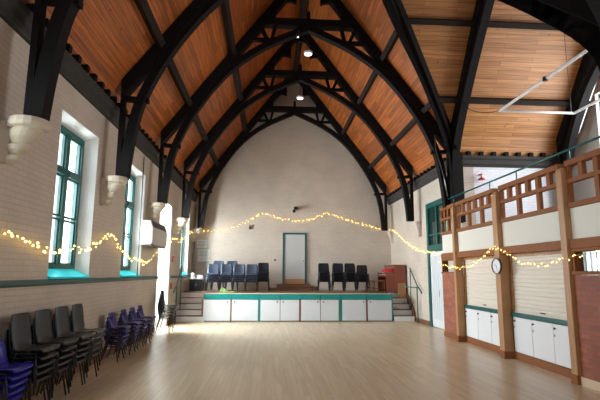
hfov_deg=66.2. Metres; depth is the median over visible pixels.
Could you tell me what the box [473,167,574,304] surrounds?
wall
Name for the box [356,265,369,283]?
chair
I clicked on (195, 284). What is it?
box
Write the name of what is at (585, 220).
cladding
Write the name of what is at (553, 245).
beam
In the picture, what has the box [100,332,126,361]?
chair
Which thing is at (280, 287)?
step
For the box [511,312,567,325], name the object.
countertop
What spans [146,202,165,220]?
corbel
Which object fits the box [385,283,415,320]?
steps
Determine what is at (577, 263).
window frame
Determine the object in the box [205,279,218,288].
chair
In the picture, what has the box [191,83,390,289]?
wall
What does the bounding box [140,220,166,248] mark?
wall heater
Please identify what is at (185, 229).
window
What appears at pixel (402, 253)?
wall
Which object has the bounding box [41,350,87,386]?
chair
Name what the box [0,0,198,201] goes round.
wall plate
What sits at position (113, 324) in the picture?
chair
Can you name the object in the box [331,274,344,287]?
chair
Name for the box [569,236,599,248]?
beam
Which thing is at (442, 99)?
purlin
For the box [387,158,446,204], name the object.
wall plate
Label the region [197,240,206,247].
notice
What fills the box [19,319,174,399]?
baseboard
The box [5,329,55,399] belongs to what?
chair
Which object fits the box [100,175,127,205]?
corbel
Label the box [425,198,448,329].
door
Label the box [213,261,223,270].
chair
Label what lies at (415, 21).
purlin
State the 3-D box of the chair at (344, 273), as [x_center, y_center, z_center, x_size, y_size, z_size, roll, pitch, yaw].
[1.960,3.027,17.837,0.490,0.743,0.425,1,-9,-3]
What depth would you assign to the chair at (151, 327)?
10.78 m
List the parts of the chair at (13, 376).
leg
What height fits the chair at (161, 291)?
0.803 m
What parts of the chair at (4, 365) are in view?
leg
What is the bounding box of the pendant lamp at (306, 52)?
[304,0,312,55]
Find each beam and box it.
[293,0,306,69]
[441,252,452,258]
[457,248,493,257]
[501,240,560,253]
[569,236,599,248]
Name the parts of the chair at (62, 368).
leg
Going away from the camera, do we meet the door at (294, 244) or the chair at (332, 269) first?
the chair at (332, 269)
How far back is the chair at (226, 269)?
17.69 m
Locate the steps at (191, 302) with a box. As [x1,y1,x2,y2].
[176,292,206,321]
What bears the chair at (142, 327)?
on the chair at (143, 330)
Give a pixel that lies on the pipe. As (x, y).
(195, 205)
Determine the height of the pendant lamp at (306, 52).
2.348 m
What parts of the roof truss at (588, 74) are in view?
ashlar post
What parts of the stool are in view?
seat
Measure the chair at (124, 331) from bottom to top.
0.574 m
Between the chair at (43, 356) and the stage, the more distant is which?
the stage
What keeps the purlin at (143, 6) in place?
attached to the ceiling at (109, 36)
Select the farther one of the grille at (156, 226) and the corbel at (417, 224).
the corbel at (417, 224)
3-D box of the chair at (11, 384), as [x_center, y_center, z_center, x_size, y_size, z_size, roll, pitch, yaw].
[-3.212,1.983,4.942,0.385,0.574,0.438,1,-9,-4]
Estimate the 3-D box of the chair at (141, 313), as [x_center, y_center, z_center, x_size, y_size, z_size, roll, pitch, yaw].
[-3.593,2.754,10.729,0.385,0.574,0.418,1,-9,-3]
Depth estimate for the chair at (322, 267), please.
17.93 m
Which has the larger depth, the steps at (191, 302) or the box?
the box
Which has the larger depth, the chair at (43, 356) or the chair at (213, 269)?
the chair at (213, 269)
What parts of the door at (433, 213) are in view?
pane, pane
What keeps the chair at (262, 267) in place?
on the chair
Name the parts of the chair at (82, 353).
leg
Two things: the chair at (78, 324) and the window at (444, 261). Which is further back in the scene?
the window at (444, 261)
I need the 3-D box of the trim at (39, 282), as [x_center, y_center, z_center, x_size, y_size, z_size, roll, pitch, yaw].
[-3.644,1.302,7.357,0.045,0.090,23.400,1,-9,-4]
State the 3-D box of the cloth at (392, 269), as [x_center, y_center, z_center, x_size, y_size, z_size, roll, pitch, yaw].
[3.333,2.670,17.475,0.410,0.148,0.420,1,-9,-4]
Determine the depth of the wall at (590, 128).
12.23 m
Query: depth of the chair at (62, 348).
5.95 m
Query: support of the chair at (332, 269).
on the chair
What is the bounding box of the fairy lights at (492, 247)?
[440,247,599,268]
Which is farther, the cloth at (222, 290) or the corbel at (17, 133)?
the cloth at (222, 290)
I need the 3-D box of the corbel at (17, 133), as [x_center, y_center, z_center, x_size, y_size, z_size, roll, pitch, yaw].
[-3.247,-0.676,5.414,0.538,0.540,0.449,1,-9,-4]
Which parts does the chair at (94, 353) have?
leg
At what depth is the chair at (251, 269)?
17.75 m
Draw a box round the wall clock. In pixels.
[491,258,501,273]
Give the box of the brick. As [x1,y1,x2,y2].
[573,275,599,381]
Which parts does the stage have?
door, post, door, post, door, door, post, door, door, post, door, post, door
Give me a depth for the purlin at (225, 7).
12.02 m
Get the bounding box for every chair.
[0,340,33,399]
[0,369,30,399]
[0,377,28,399]
[0,384,25,399]
[0,392,23,399]
[4,340,54,399]
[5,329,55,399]
[9,312,59,386]
[9,322,58,394]
[22,324,74,390]
[22,357,71,397]
[22,364,69,399]
[24,317,76,383]
[24,373,51,399]
[33,309,78,375]
[39,356,86,393]
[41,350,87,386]
[44,319,90,380]
[53,313,91,373]
[55,306,93,366]
[58,350,100,383]
[60,344,101,377]
[69,316,103,371]
[70,310,105,365]
[72,303,106,359]
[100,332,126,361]
[102,325,127,357]
[103,316,130,349]
[103,321,128,353]
[105,312,131,344]
[113,324,136,354]
[114,321,138,350]
[116,317,139,346]
[120,313,140,342]
[121,309,141,338]
[123,332,144,349]
[124,318,145,345]
[128,314,146,342]
[129,311,148,338]
[130,307,149,334]
[136,312,153,338]
[136,315,152,341]
[137,308,154,334]
[138,305,155,331]
[155,303,174,333]
[156,297,175,326]
[156,300,174,329]
[157,294,176,323]
[158,290,177,320]
[205,264,218,283]
[205,272,218,284]
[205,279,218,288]
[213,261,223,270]
[219,264,232,283]
[219,271,232,284]
[219,273,232,287]
[226,261,237,270]
[232,264,244,282]
[232,272,245,288]
[244,264,257,283]
[257,263,268,279]
[317,263,330,282]
[317,280,329,290]
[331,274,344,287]
[331,280,344,290]
[332,263,344,282]
[332,269,344,283]
[343,280,356,290]
[344,263,357,282]
[344,273,357,287]
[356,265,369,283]
[356,271,369,287]
[356,275,368,290]
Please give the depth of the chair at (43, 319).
6.12 m
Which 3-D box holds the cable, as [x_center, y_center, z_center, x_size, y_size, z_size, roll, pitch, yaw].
[3.787,-0.932,12.344,0.028,1.752,0.346,6,-11,-33]
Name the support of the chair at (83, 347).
on the chair at (82, 353)
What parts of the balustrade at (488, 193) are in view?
rail, rail, rail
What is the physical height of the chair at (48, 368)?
0.803 m
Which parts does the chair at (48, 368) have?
leg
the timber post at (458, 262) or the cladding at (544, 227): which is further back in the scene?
the timber post at (458, 262)
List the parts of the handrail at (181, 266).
post, rail, post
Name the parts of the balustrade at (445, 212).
rail, rail, rail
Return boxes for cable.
[434,135,447,196]
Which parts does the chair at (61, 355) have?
leg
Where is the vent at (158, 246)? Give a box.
[141,244,165,248]
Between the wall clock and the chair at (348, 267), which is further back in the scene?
the chair at (348, 267)
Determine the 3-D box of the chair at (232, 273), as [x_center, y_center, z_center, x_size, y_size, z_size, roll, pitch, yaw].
[-2.813,3.022,17.527,0.511,0.733,0.425,1,-9,-4]
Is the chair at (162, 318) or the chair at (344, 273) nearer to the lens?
the chair at (162, 318)
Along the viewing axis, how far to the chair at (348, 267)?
18.00 m
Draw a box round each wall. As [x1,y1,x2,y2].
[0,17,193,363]
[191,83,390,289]
[390,167,475,335]
[442,274,456,334]
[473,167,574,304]
[572,76,599,270]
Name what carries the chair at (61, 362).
on the chair at (62, 368)
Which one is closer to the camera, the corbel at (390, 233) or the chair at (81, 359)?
the chair at (81, 359)
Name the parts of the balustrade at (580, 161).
rail, rail, rail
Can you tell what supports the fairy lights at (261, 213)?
attached to the wall at (292, 162)
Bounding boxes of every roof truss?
[23,0,599,121]
[115,0,225,178]
[157,0,449,207]
[181,34,413,221]
[197,68,387,230]
[450,0,494,203]
[556,52,599,168]
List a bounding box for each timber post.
[451,206,465,341]
[491,191,514,358]
[555,168,581,384]
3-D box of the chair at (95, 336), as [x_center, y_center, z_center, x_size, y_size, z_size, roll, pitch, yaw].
[-3.334,2.118,7.165,0.445,0.803,0.505,1,-9,-4]
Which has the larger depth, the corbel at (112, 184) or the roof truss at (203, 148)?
the roof truss at (203, 148)
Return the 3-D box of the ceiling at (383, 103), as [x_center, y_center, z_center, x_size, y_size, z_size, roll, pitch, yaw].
[2.644,-4.676,8.737,4.239,5.823,23.400,1,-9,-4]
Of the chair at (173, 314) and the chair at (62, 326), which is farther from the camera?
the chair at (173, 314)
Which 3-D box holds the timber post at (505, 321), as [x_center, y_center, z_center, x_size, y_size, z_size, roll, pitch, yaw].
[4.146,1.489,9.441,0.220,3.360,0.213,1,-9,-4]
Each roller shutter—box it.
[465,258,497,308]
[512,254,566,319]
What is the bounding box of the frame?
[463,34,599,113]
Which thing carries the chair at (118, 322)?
on the chair at (135, 337)
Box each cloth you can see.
[219,288,234,292]
[381,268,393,271]
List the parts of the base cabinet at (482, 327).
door, door, door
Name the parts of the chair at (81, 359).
leg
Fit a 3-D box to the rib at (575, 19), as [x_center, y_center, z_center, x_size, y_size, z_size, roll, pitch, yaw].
[2.989,-3.303,7.960,4.859,6.349,0.396,-7,-12,39]
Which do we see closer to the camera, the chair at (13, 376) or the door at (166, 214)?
the chair at (13, 376)
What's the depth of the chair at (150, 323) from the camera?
10.72 m
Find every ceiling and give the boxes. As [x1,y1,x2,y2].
[22,0,301,190]
[297,0,445,194]
[402,0,592,156]
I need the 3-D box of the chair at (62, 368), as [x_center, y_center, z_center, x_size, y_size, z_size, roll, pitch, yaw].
[-3.312,2.192,6.005,0.445,0.803,0.505,1,-9,-5]
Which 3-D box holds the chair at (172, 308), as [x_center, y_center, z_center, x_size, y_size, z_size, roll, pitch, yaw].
[-3.681,3.007,12.774,0.445,0.803,0.505,1,-9,-3]
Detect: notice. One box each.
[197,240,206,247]
[198,249,209,261]
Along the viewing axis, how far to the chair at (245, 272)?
17.38 m
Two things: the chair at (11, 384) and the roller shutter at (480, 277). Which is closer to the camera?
the chair at (11, 384)
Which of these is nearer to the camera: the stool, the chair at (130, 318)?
the chair at (130, 318)
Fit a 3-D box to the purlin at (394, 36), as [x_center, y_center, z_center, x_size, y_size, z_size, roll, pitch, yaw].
[2.139,-3.530,15.642,0.214,0.206,9.365,1,-9,-4]
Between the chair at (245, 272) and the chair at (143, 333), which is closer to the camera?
the chair at (143, 333)
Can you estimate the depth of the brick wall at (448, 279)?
12.05 m
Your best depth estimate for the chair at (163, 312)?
12.72 m
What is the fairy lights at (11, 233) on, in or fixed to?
attached to the wall at (27, 187)
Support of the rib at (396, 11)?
attached to the wall at (402, 253)
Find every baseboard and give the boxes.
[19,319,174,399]
[416,317,429,325]
[444,331,455,339]
[581,376,599,391]
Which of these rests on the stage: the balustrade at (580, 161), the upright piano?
the upright piano
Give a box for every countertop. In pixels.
[464,304,512,313]
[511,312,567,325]
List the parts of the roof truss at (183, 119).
ashlar post, ashlar post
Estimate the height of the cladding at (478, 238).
0.490 m
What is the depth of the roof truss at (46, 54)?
5.55 m
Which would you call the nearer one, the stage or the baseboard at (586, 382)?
the baseboard at (586, 382)
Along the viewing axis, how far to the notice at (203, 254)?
19.04 m
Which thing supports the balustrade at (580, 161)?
on the cladding at (585, 220)
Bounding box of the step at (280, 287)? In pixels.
[268,284,313,290]
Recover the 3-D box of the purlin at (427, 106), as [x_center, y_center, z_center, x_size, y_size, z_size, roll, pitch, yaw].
[3.212,-1.953,16.035,0.214,0.206,8.245,1,-9,-4]
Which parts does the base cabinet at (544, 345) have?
door, door, door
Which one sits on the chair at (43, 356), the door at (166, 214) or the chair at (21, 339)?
the chair at (21, 339)
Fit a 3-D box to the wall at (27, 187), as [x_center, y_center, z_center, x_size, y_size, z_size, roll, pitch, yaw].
[-3.911,0.408,7.480,0.500,4.800,24.000,1,-9,-4]
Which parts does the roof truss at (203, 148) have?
ashlar post, ashlar post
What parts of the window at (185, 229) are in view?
frame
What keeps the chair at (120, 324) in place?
on the chair at (118, 322)
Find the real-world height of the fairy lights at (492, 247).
0.469 m
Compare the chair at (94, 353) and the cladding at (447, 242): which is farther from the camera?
the cladding at (447, 242)
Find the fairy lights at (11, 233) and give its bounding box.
[1,228,147,264]
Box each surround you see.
[463,256,494,304]
[509,251,561,316]
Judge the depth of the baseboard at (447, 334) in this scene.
11.91 m
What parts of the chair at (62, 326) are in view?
leg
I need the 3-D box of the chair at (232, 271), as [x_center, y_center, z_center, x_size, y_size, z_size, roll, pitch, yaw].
[-2.804,2.878,17.514,0.511,0.733,0.425,1,-9,-5]
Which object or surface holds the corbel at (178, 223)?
attached to the wall at (27, 187)
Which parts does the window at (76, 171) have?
sash, sash, sash, frame, sash, sill, sash, sash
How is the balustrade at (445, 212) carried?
on the cladding at (447, 242)
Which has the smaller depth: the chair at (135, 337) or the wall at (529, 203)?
the chair at (135, 337)
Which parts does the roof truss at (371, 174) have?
ashlar post, ashlar post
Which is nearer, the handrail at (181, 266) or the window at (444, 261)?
the window at (444, 261)
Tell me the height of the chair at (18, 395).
0.574 m
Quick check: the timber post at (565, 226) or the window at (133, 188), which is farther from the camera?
the window at (133, 188)
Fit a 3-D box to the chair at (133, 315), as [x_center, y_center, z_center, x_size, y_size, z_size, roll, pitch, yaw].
[-3.550,2.655,10.108,0.385,0.574,0.418,1,-9,-3]
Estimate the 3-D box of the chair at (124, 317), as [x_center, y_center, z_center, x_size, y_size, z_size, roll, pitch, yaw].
[-3.509,2.560,9.504,0.385,0.574,0.418,1,-9,-4]
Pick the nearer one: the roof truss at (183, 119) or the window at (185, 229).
the roof truss at (183, 119)
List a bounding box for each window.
[47,109,98,278]
[119,165,144,276]
[180,214,189,274]
[441,258,453,273]
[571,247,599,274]
[585,251,599,270]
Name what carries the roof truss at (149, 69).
on the corbel at (112, 184)
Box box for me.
[189,278,204,290]
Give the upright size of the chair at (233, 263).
0.733 m
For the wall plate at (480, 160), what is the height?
0.400 m
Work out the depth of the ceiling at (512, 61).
11.74 m
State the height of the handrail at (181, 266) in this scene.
1.867 m
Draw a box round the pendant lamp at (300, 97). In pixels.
[296,42,303,99]
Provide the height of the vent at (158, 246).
0.020 m
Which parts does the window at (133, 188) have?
sash, frame, sash, sill, sash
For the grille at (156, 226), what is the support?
attached to the wall heater
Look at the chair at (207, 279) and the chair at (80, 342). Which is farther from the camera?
the chair at (207, 279)
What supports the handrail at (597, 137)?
attached to the balustrade at (488, 193)
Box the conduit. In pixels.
[137,157,144,274]
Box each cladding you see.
[442,234,452,252]
[458,225,493,251]
[502,211,560,246]
[570,202,599,238]
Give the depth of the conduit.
11.18 m
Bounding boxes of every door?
[154,204,171,326]
[282,233,306,283]
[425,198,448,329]
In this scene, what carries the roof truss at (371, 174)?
attached to the ceiling at (109, 36)
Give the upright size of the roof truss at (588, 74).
5.934 m
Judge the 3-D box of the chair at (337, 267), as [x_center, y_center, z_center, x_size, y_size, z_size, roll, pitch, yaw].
[1.489,2.815,17.784,0.490,0.743,0.425,1,-9,-5]
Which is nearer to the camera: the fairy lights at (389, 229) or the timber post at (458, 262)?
the timber post at (458, 262)
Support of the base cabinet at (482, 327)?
on the floor
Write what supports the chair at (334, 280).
on the stage
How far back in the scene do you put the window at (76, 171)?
8.02 m
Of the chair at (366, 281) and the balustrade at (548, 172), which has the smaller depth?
the balustrade at (548, 172)
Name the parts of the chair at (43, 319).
leg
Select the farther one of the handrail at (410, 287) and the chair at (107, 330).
the handrail at (410, 287)
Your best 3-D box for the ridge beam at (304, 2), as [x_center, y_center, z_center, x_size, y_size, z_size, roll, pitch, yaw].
[0.543,-7.387,9.022,0.140,0.300,23.400,1,-9,-4]
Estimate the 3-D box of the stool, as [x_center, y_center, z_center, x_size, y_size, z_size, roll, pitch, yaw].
[2.943,3.258,17.395,0.520,0.441,0.340,1,-9,-4]
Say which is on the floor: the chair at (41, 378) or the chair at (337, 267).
the chair at (41, 378)
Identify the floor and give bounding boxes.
[27,316,599,399]
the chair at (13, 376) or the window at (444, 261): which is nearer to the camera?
the chair at (13, 376)
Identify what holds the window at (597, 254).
in the wall at (590, 128)
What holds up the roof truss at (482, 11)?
attached to the ceiling at (512, 61)
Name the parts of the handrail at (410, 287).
post, rail, post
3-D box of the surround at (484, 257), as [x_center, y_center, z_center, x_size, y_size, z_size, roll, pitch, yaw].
[4.230,1.921,10.517,0.105,1.245,2.008,1,-9,-4]
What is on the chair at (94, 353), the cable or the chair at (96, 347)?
the chair at (96, 347)
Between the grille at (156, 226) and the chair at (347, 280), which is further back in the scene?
the chair at (347, 280)
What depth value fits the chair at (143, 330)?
10.15 m
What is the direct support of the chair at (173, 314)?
on the chair at (162, 318)
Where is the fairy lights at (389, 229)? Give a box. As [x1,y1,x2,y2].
[389,229,441,252]
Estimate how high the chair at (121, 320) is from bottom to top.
0.574 m
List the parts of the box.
door, door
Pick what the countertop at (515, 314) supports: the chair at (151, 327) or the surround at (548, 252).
the surround at (548, 252)
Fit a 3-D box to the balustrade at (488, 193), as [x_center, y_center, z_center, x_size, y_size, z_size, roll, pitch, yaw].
[4.106,0.284,10.767,0.130,0.765,2.014,1,-9,-4]
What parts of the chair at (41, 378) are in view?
leg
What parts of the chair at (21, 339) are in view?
seat rail, leg, leg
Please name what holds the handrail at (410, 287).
on the floor
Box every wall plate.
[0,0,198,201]
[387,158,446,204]
[462,151,559,167]
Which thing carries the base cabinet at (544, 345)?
on the floor
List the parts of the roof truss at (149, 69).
ashlar post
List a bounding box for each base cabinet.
[465,308,515,353]
[513,317,571,377]
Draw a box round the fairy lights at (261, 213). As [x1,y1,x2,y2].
[208,213,379,231]
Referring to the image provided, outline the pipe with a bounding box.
[192,205,196,272]
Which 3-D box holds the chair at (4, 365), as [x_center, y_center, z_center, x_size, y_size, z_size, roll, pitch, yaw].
[-3.175,1.829,4.967,0.385,0.574,0.438,1,-9,-3]
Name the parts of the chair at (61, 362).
leg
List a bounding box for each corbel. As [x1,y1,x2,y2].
[0,115,50,164]
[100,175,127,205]
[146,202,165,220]
[173,218,187,234]
[191,228,202,241]
[387,230,393,243]
[413,221,421,236]
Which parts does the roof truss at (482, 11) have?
ashlar post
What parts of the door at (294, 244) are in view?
kick plate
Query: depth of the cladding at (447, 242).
12.35 m
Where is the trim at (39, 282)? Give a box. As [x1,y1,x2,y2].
[0,275,190,287]
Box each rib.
[382,0,465,222]
[497,0,599,70]
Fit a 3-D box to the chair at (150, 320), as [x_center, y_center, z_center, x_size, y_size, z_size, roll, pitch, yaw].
[-3.612,2.829,10.726,0.385,0.574,0.418,1,-9,-4]
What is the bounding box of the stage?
[183,290,392,321]
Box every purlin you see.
[134,0,219,165]
[220,0,247,131]
[341,29,398,133]
[368,102,430,168]
[407,18,558,30]
[439,96,591,106]
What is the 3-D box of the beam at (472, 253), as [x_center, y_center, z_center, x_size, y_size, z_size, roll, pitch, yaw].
[4.096,1.227,10.617,0.160,0.145,2.014,1,-9,-4]
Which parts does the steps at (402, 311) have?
newel panel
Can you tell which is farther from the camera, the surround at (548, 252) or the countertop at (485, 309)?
the countertop at (485, 309)
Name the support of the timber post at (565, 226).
on the floor
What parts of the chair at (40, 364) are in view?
leg, leg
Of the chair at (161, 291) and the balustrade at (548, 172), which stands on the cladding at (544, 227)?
the balustrade at (548, 172)
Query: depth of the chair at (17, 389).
4.96 m
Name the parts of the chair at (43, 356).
leg, leg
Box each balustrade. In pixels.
[440,203,454,235]
[455,188,497,231]
[498,164,564,222]
[564,148,599,207]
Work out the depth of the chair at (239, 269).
17.72 m
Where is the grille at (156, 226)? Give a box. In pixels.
[152,220,166,231]
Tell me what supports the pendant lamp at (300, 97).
hanging from the ridge beam at (304, 2)
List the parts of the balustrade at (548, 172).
rail, rail, rail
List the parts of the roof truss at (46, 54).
ashlar post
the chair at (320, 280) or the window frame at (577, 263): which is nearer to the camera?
the window frame at (577, 263)
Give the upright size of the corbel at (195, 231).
0.540 m
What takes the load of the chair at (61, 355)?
on the chair at (61, 362)
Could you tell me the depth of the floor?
8.12 m
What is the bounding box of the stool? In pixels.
[370,280,385,291]
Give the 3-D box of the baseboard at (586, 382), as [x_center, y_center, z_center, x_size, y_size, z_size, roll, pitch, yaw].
[4.312,2.572,5.958,0.024,0.130,1.980,1,-9,-4]
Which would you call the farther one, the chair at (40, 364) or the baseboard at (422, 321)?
the baseboard at (422, 321)
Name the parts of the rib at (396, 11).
wall post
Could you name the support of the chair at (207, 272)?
on the chair
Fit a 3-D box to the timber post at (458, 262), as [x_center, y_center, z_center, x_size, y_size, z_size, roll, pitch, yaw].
[3.996,1.832,11.605,0.220,3.360,0.126,1,-9,-4]
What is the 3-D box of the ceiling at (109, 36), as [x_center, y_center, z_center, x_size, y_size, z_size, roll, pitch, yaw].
[-1.586,-4.742,8.456,4.240,5.823,23.400,1,-9,-4]
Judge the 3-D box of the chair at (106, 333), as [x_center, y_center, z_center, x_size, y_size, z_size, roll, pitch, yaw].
[-3.513,2.664,8.727,0.385,0.574,0.418,1,-9,-4]
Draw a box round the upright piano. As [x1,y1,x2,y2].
[378,265,405,291]
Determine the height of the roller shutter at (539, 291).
1.150 m
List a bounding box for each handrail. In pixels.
[173,266,181,322]
[402,268,421,322]
[441,136,599,202]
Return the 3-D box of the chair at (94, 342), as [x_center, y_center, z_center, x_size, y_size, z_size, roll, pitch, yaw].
[-3.352,2.201,7.143,0.445,0.803,0.505,1,-9,-3]
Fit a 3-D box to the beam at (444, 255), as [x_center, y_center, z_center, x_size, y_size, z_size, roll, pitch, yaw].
[3.987,1.478,12.201,0.160,0.145,0.929,1,-9,-4]
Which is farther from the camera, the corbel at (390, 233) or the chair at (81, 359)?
the corbel at (390, 233)
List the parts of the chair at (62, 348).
leg, leg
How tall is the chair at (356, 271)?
0.743 m

